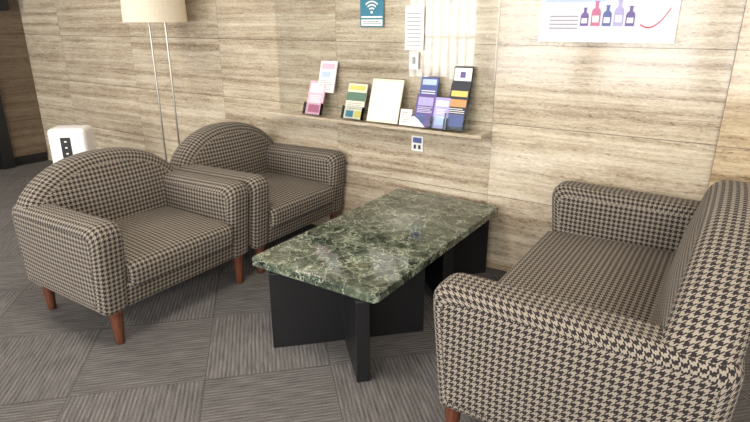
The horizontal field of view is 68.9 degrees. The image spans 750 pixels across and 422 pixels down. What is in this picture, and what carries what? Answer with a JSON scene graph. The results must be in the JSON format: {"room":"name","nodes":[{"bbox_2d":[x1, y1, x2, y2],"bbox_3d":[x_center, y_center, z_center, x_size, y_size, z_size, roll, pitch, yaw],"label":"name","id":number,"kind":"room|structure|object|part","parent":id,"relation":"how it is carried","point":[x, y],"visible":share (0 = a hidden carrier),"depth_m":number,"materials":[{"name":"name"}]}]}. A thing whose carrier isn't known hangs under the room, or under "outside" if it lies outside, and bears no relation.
{"room":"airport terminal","nodes":[
{"label":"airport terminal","id":0,"kind":"room"},
{"bbox_2d":[0,0,48,156],"bbox_3d":[-5.903,-0.867,2.906,0.100,2.750,7.630,12,22,31],"label":"wall","id":1,"kind":"structure","parent":0,"point":[18,94],"depth_m":5.94,"materials":[{"name":"dark wood"}]},
{"bbox_2d":[0,0,9,10],"bbox_3d":[-3.880,-2.221,5.508,0.119,0.380,0.260,12,22,31],"label":"wall monitor","id":2,"kind":"object","parent":1,"relation":"attached to","point":[4,5],"visible":1,"depth_m":5.59,"materials":[{"name":"black paint"}]},
{"bbox_2d":[0,95,15,169],"bbox_3d":[-4.290,-1.363,5.196,0.059,2.200,1.190,12,22,31],"label":"door","id":3,"kind":"structure","parent":1,"relation":"in","point":[7,161],"depth_m":5.88,"materials":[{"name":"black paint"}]},
{"bbox_2d":[14,152,47,165],"bbox_3d":[-4.086,-0.486,5.874,0.014,0.100,1.110,12,22,31],"label":"baseboard","id":4,"kind":"structure","parent":1,"relation":"attached to","point":[37,157],"depth_m":6.17,"materials":[{"name":"black paint"}]},
{"bbox_2d":[318,61,337,92],"bbox_3d":[-0.330,-0.931,3.793,0.140,0.215,0.012,12,6,31],"label":"brochure","id":5,"kind":"object","parent":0,"point":[328,69],"depth_m":3.78,"materials":[{"name":"white paper"}]},
{"bbox_2d":[0,160,749,421],"bbox_3d":[-1.694,1.349,0.766,10.150,0.050,7.830,12,22,31],"label":"floor","id":6,"kind":"structure","parent":0,"point":[199,348],"depth_m":2.57,"materials":[{"name":"carpet"}]},
{"bbox_2d":[47,125,95,162],"bbox_3d":[-2.548,-0.381,4.678,0.300,0.680,0.224,-2,19,-7],"label":"air purifier","id":7,"kind":"object","parent":6,"relation":"on","point":[65,141],"visible":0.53,"depth_m":4.51,"materials":[{"name":"white plastic"}]},
{"bbox_2d":[12,147,248,344],"bbox_3d":[-1.308,0.102,3.057,0.788,0.820,0.985,12,22,31],"label":"armchair","id":8,"kind":"object","parent":6,"relation":"on","point":[106,231],"visible":1,"depth_m":2.89,"materials":[{"name":"fabric"}]},
{"bbox_3d":[-1.792,0.449,3.008,0.068,0.195,0.068,12,22,31],"label":"leg","id":9,"kind":"part","parent":8,"relation":"part of","materials":[{"name":"brown wood"}]},
{"bbox_3d":[-1.525,0.213,2.737,0.779,0.458,0.180,12,22,31],"label":"arm","id":10,"kind":"part","parent":8,"relation":"part of","materials":[{"name":"fabric"}]},
{"bbox_3d":[-1.541,-0.033,3.172,0.232,0.640,0.941,12,22,31],"label":"backrest","id":11,"kind":"part","parent":8,"relation":"part of","materials":[{"name":"fabric"}]},
{"bbox_3d":[-1.260,0.562,2.680,0.068,0.195,0.068,12,22,31],"label":"leg","id":12,"kind":"part","parent":8,"relation":"part of","materials":[{"name":"brown wood"}]},
{"bbox_2d":[114,206,232,285],"bbox_3d":[-1.234,0.159,3.026,0.612,0.162,0.657,12,22,31],"label":"seat cushion","id":13,"kind":"object","parent":8,"relation":"on","point":[160,242],"depth_m":2.94,"materials":[{"name":"fabric"}]},
{"bbox_3d":[-1.297,0.258,3.103,0.703,0.125,0.685,12,22,31],"label":"seat","id":14,"kind":"part","parent":8,"relation":"part of","materials":[{"name":"fabric"}]},
{"bbox_3d":[-1.085,-0.006,3.375,0.779,0.458,0.180,12,22,31],"label":"arm","id":15,"kind":"part","parent":8,"relation":"part of","materials":[{"name":"fabric"}]},
{"bbox_3d":[-0.826,0.345,3.310,0.068,0.195,0.068,12,22,31],"label":"leg","id":16,"kind":"part","parent":8,"relation":"part of","materials":[{"name":"brown wood"}]},
{"bbox_2d":[120,0,187,161],"bbox_3d":[-1.694,-0.895,4.419,0.470,1.820,0.470,12,22,31],"label":"floor lamp","id":17,"kind":"object","parent":6,"relation":"on","point":[148,11],"visible":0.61,"depth_m":4.05,"materials":[{"name":"fabric"}]},
{"bbox_3d":[-1.694,-1.607,4.175,0.470,0.315,0.470,12,22,31],"label":"lamp shade","id":18,"kind":"part","parent":17,"relation":"part of","materials":[{"name":"fabric"}]},
{"bbox_2d":[170,122,344,273],"bbox_3d":[-0.801,-0.168,3.827,0.839,0.830,0.965,12,22,31],"label":"armchair","id":19,"kind":"object","parent":6,"relation":"on","point":[291,188],"visible":0.63,"depth_m":3.77,"materials":[{"name":"fabric"}]},
{"bbox_3d":[-1.012,-0.055,3.516,0.829,0.458,0.180,12,22,31],"label":"arm","id":20,"kind":"part","parent":19,"relation":"part of","materials":[{"name":"fabric"}]},
{"bbox_3d":[-1.055,-0.307,3.954,0.232,0.650,0.921,12,22,31],"label":"backrest","id":21,"kind":"part","parent":19,"relation":"part of","materials":[{"name":"fabric"}]},
{"bbox_3d":[-0.726,0.298,3.446,0.068,0.195,0.068,12,22,31],"label":"leg","id":22,"kind":"part","parent":19,"relation":"part of","materials":[{"name":"brown wood"}]},
{"bbox_2d":[259,172,333,226],"bbox_3d":[-0.727,-0.106,3.797,0.662,0.162,0.637,12,22,31],"label":"seat cushion","id":23,"kind":"object","parent":19,"relation":"on","point":[293,196],"depth_m":3.70,"materials":[{"name":"fabric"}]},
{"bbox_3d":[-0.790,-0.007,3.874,0.753,0.125,0.665,12,22,31],"label":"seat","id":24,"kind":"part","parent":19,"relation":"part of","materials":[{"name":"fabric"}]},
{"bbox_3d":[-0.583,-0.269,4.138,0.829,0.458,0.180,12,22,31],"label":"arm","id":25,"kind":"part","parent":19,"relation":"part of","materials":[{"name":"fabric"}]},
{"bbox_3d":[-0.303,0.087,4.060,0.068,0.195,0.068,12,22,31],"label":"leg","id":26,"kind":"part","parent":19,"relation":"part of","materials":[{"name":"brown wood"}]},
{"bbox_2d":[252,189,497,381],"bbox_3d":[0.074,0.307,3.044,0.720,0.440,1.414,12,22,31],"label":"coffee table","id":27,"kind":"object","parent":6,"relation":"on","point":[358,275],"visible":0.94,"depth_m":2.71,"materials":[{"name":"green stone"}]},
{"bbox_2d":[433,180,749,421],"bbox_3d":[1.007,0.310,2.306,0.930,0.915,1.620,12,22,31],"label":"sofa","id":28,"kind":"object","parent":6,"relation":"on","point":[634,306],"visible":1,"depth_m":1.74,"materials":[{"name":"fabric"}]},
{"bbox_3d":[0.292,0.776,2.056,0.068,0.195,0.068,12,22,31],"label":"leg","id":29,"kind":"part","parent":28,"relation":"part of","materials":[{"name":"brown wood"}]},
{"bbox_2d":[498,231,674,322],"bbox_3d":[0.905,0.374,2.398,0.687,0.163,1.252,12,22,31],"label":"seat cushion","id":30,"kind":"object","parent":28,"relation":"on","point":[625,275],"depth_m":2.48,"materials":[{"name":"fabric"}]},
{"bbox_3d":[0.609,0.531,1.760,0.905,0.491,0.200,12,22,31],"label":"arm","id":31,"kind":"part","parent":28,"relation":"part of","materials":[{"name":"fabric"}]},
{"bbox_3d":[1.384,0.145,2.885,0.905,0.491,0.200,12,22,31],"label":"arm","id":32,"kind":"part","parent":28,"relation":"part of","materials":[{"name":"fabric"}]},
{"bbox_3d":[1.271,0.281,2.113,0.299,0.735,1.576,12,22,31],"label":"backrest","id":33,"kind":"part","parent":28,"relation":"part of","materials":[{"name":"fabric"}]},
{"bbox_2d":[18,0,745,264],"bbox_3d":[0.417,-1.027,3.373,10.150,2.750,0.100,12,22,31],"label":"wall","id":34,"kind":"structure","parent":0,"point":[641,117],"depth_m":3.49,"materials":[{"name":"stone"}]},
{"bbox_2d":[48,155,513,271],"bbox_3d":[-1.059,-0.044,4.657,6.500,0.055,0.014,12,22,31],"label":"baseboard","id":35,"kind":"structure","parent":34,"relation":"attached to","point":[503,266],"depth_m":3.52,"materials":[{"name":"stone"}]},
{"bbox_2d":[360,0,383,26],"bbox_3d":[-0.020,-1.310,3.496,0.180,0.255,0.006,12,22,31],"label":"sign","id":36,"kind":"object","parent":34,"relation":"attached to","point":[371,11],"visible":1,"depth_m":3.51,"materials":[{"name":"teal paper"}]},
{"bbox_2d":[266,109,490,138],"bbox_3d":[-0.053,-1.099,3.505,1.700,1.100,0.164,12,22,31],"label":"shelf","id":37,"kind":"object","parent":34,"relation":"attached to","point":[468,133],"visible":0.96,"depth_m":3.56,"materials":[{"name":"beige wood"}]},
{"bbox_2d":[302,81,325,115],"bbox_3d":[-0.419,-0.792,3.830,0.152,0.242,0.034,12,2,31],"label":"brochure","id":38,"kind":"object","parent":37,"relation":"on","point":[314,105],"depth_m":3.84,"materials":[{"name":"pink paper"}]},
{"bbox_2d":[340,83,368,120],"bbox_3d":[-0.135,-0.731,3.655,0.162,0.242,0.034,12,2,31],"label":"brochure","id":39,"kind":"object","parent":37,"relation":"on","point":[354,109],"depth_m":3.66,"materials":[{"name":"paper"}]},
{"bbox_2d":[366,78,404,123],"bbox_3d":[0.067,-0.712,3.543,0.235,0.280,0.010,12,4,31],"label":"brochure","id":40,"kind":"object","parent":37,"relation":"on","point":[386,94],"depth_m":3.54,"materials":[{"name":"paper"}]},
{"bbox_2d":[399,109,412,125],"bbox_3d":[0.194,-0.592,3.452,0.080,0.100,0.010,12,7,31],"label":"brochure","id":41,"kind":"object","parent":37,"relation":"on","point":[406,114],"depth_m":3.45,"materials":[{"name":"white paper"}]},
{"bbox_2d":[410,94,436,128],"bbox_3d":[0.302,-0.617,3.376,0.142,0.202,0.034,12,6,31],"label":"brochure","id":42,"kind":"object","parent":37,"relation":"on","point":[425,104],"depth_m":3.38,"materials":[{"name":"purple paper"}]},
{"bbox_2d":[429,97,450,129],"bbox_3d":[0.398,-0.592,3.317,0.112,0.192,0.034,12,6,31],"label":"brochure","id":43,"kind":"object","parent":37,"relation":"on","point":[442,105],"depth_m":3.32,"materials":[{"name":"paper"}]},
{"bbox_2d":[442,83,470,131],"bbox_3d":[0.490,-0.620,3.263,0.132,0.282,0.034,12,7,31],"label":"brochure","id":44,"kind":"object","parent":37,"relation":"on","point":[459,93],"depth_m":3.26,"materials":[{"name":"multicoloured paper"}]},
{"bbox_2d":[410,52,418,68],"bbox_3d":[0.247,-0.943,3.436,0.060,0.100,0.011,12,22,31],"label":"light switch","id":45,"kind":"object","parent":34,"relation":"attached to","point":[414,57],"visible":1,"depth_m":3.43,"materials":[{"name":"white plastic"}]},
{"bbox_2d":[405,5,424,49],"bbox_3d":[0.243,-1.129,3.378,0.132,0.260,0.004,12,22,31],"label":"paper notice","id":46,"kind":"object","parent":34,"relation":"attached to","point":[414,15],"visible":1,"depth_m":3.38,"materials":[{"name":"white paper"}]},
{"bbox_2d":[411,135,423,151],"bbox_3d":[0.280,-0.444,3.598,0.085,0.100,0.011,12,22,31],"label":"power outlet","id":47,"kind":"object","parent":34,"relation":"attached to","point":[417,144],"visible":1,"depth_m":3.59,"materials":[{"name":"white plastic"}]},
{"bbox_2d":[538,0,681,43],"bbox_3d":[1.175,-1.106,2.749,0.665,0.495,0.016,12,22,31],"label":"poster","id":48,"kind":"object","parent":34,"relation":"attached to","point":[610,21],"visible":1,"depth_m":2.78,"materials":[{"name":"white paper"}]},
{"bbox_2d":[580,0,670,27],"bbox_3d":[1.244,-0.985,2.734,0.416,0.135,0.001,12,22,31],"label":"print","id":49,"kind":"object","parent":48,"relation":"attached to","point":[593,13],"depth_m":2.73},
{"bbox_2d":[420,77,439,94],"bbox_3d":[0.332,-0.736,3.383,0.120,0.180,0.011,12,7,31],"label":"brochure","id":50,"kind":"object","parent":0,"point":[429,85],"depth_m":3.37,"materials":[{"name":"blue paper"}]},
{"bbox_2d":[453,66,473,104],"bbox_3d":[0.520,-0.750,3.268,0.120,0.220,0.010,12,10,31],"label":"brochure","id":51,"kind":"object","parent":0,"point":[462,74],"depth_m":3.25,"materials":[{"name":"white paper"}]},
{"bbox_2d":[708,0,749,187],"bbox_3d":[2.483,-0.566,2.032,1.940,2.749,0.020,12,22,31],"label":"wall","id":52,"kind":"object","parent":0,"point":[731,161],"visible":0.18,"depth_m":2.60,"materials":[{"name":"stone"}]}
]}

